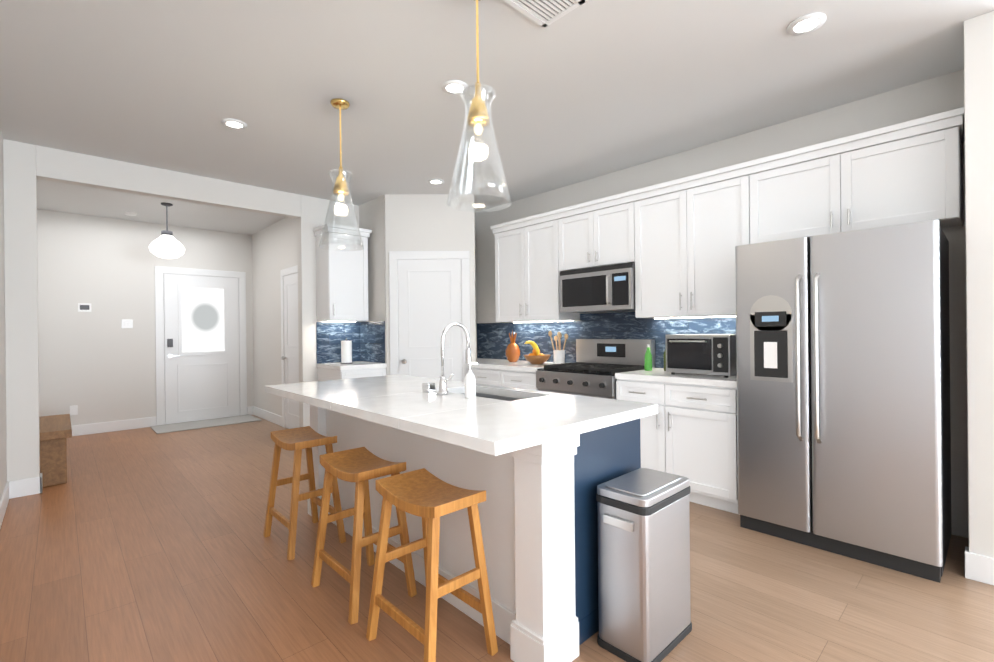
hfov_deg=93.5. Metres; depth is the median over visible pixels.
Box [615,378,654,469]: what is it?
base cabinet
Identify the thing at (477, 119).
pendant light
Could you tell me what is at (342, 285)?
upper cabinet
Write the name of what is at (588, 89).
ceiling
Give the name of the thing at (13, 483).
baseboard
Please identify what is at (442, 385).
faucet
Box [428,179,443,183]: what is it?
recessed light
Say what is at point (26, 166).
wall
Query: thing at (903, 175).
upper cabinet
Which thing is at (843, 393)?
refrigerator
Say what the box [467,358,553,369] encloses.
countertop
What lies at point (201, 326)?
front door
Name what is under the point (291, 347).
closet door
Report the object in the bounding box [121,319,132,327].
light switch
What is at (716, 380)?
countertop
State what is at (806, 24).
recessed light
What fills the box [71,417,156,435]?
baseboard
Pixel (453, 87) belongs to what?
recessed light
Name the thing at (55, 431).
bench
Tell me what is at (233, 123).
recessed light
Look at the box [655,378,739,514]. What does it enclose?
base cabinet
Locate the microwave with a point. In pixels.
(607, 288)
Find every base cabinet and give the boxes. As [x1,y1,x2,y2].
[316,361,386,380]
[467,366,537,389]
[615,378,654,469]
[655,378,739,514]
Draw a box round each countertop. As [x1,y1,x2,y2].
[265,375,656,458]
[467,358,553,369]
[615,368,736,385]
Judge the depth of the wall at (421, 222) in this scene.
5.31 m
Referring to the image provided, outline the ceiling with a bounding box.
[0,0,993,234]
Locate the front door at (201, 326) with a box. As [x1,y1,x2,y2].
[164,274,239,423]
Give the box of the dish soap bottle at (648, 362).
[644,344,651,370]
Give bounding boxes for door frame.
[155,266,246,425]
[280,265,297,427]
[389,251,469,381]
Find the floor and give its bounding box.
[0,415,993,661]
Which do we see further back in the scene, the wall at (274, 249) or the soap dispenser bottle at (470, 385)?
the wall at (274, 249)
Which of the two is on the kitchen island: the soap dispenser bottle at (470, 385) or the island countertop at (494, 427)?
the island countertop at (494, 427)
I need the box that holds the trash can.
[596,468,691,661]
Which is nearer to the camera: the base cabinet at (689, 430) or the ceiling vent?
the ceiling vent
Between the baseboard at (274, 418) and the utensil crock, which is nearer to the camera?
the utensil crock
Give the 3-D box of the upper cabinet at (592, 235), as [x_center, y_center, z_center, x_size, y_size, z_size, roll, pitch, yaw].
[1.031,-0.890,4.501,0.348,0.575,0.850,-1,0,-43]
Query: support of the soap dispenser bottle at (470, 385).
on the island countertop at (494, 427)
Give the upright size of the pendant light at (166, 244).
0.655 m
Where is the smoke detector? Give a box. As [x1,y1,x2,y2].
[124,212,136,215]
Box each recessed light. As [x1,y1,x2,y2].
[221,118,246,128]
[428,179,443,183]
[441,80,466,94]
[787,13,825,35]
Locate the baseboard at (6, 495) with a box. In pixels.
[0,481,10,527]
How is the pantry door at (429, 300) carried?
in the wall at (421, 222)
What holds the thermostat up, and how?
attached to the wall at (97, 363)
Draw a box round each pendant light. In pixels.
[149,202,184,258]
[319,98,363,250]
[446,0,510,211]
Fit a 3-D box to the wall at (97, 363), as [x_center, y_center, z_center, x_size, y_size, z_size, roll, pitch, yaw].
[-4.793,-0.088,6.616,2.670,2.840,0.120,-1,0,-43]
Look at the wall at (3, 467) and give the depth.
3.53 m
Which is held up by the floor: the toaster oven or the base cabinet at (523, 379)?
the base cabinet at (523, 379)
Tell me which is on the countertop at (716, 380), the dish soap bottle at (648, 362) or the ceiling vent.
the dish soap bottle at (648, 362)
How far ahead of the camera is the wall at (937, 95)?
3.35 m
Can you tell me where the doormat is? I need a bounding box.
[150,415,261,433]
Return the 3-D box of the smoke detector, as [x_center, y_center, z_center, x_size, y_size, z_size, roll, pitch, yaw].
[-4.676,-1.493,5.970,0.130,0.029,0.128,-1,0,-43]
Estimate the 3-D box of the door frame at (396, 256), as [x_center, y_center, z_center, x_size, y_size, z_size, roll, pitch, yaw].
[-0.754,0.193,5.298,0.907,2.196,0.022,-1,0,-2]
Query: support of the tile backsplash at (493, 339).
attached to the wall at (937, 95)
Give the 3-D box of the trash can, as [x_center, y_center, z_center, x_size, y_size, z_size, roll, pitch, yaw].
[0.616,0.953,1.958,0.402,0.652,0.240,-1,0,-43]
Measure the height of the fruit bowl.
0.245 m
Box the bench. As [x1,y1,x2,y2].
[39,414,71,486]
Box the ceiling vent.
[503,0,584,27]
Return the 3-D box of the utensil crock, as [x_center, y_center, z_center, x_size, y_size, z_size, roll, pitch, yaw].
[0.632,0.171,4.810,0.165,0.349,0.208,-1,0,-43]
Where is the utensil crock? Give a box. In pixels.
[548,331,567,363]
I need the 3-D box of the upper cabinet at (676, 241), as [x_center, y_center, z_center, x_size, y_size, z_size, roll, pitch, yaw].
[1.622,-0.651,3.873,0.348,1.065,0.988,-1,0,-43]
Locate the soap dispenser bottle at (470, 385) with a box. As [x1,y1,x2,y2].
[464,362,477,397]
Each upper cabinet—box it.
[313,223,371,321]
[494,215,579,322]
[554,195,625,270]
[626,167,749,318]
[750,111,964,243]
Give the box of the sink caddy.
[422,382,434,391]
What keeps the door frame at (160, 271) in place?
attached to the wall at (97, 363)
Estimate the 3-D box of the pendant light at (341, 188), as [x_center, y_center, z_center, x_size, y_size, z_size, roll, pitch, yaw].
[-1.056,-1.054,3.164,0.296,0.979,0.296,-1,0,-43]
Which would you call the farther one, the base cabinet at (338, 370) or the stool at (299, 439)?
the base cabinet at (338, 370)
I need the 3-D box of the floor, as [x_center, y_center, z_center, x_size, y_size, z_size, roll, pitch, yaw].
[0.249,1.312,2.955,5.500,0.060,12.500,-1,0,-43]
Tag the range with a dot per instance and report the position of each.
(595, 367)
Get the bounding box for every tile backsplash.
[316,322,359,363]
[360,321,384,362]
[477,312,735,367]
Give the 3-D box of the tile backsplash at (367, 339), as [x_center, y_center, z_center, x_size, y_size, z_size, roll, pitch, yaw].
[-1.478,0.128,5.530,0.010,0.479,0.593,-1,0,-43]
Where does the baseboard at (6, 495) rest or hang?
attached to the wall at (3, 467)
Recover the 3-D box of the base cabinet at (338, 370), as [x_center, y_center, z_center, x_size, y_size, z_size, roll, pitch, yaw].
[-1.647,0.835,5.322,0.548,0.930,0.656,-1,0,-43]
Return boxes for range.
[536,339,654,399]
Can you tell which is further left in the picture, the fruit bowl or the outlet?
the outlet
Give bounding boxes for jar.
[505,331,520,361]
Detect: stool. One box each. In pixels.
[263,426,345,559]
[311,447,416,624]
[366,468,497,661]
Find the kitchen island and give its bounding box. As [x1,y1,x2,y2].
[306,387,657,661]
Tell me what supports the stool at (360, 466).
on the floor
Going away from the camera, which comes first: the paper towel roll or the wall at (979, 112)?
the wall at (979, 112)
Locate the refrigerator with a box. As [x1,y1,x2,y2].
[735,220,951,582]
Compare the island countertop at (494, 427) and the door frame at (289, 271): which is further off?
the door frame at (289, 271)
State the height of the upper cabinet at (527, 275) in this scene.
1.065 m
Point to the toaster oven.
(711, 354)
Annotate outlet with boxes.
[70,405,77,414]
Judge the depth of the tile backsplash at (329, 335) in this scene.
5.52 m
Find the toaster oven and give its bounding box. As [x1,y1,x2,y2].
[666,334,736,377]
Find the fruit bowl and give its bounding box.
[524,341,550,363]
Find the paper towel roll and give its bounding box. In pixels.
[340,338,352,363]
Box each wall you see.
[0,130,6,499]
[3,139,359,481]
[37,209,253,425]
[252,217,297,415]
[359,197,378,321]
[379,194,476,375]
[475,69,967,537]
[964,11,993,557]
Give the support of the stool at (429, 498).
on the floor
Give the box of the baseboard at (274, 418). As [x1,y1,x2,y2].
[251,406,281,425]
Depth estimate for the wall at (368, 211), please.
5.51 m
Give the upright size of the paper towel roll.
0.289 m
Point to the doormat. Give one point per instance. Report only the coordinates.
(169, 428)
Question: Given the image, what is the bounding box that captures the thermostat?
[78,303,90,311]
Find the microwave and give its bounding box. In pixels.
[560,262,634,312]
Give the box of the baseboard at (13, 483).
[11,480,16,495]
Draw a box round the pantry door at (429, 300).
[398,259,461,381]
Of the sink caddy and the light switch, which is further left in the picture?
the light switch
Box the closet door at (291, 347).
[281,273,298,428]
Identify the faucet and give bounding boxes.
[437,322,470,394]

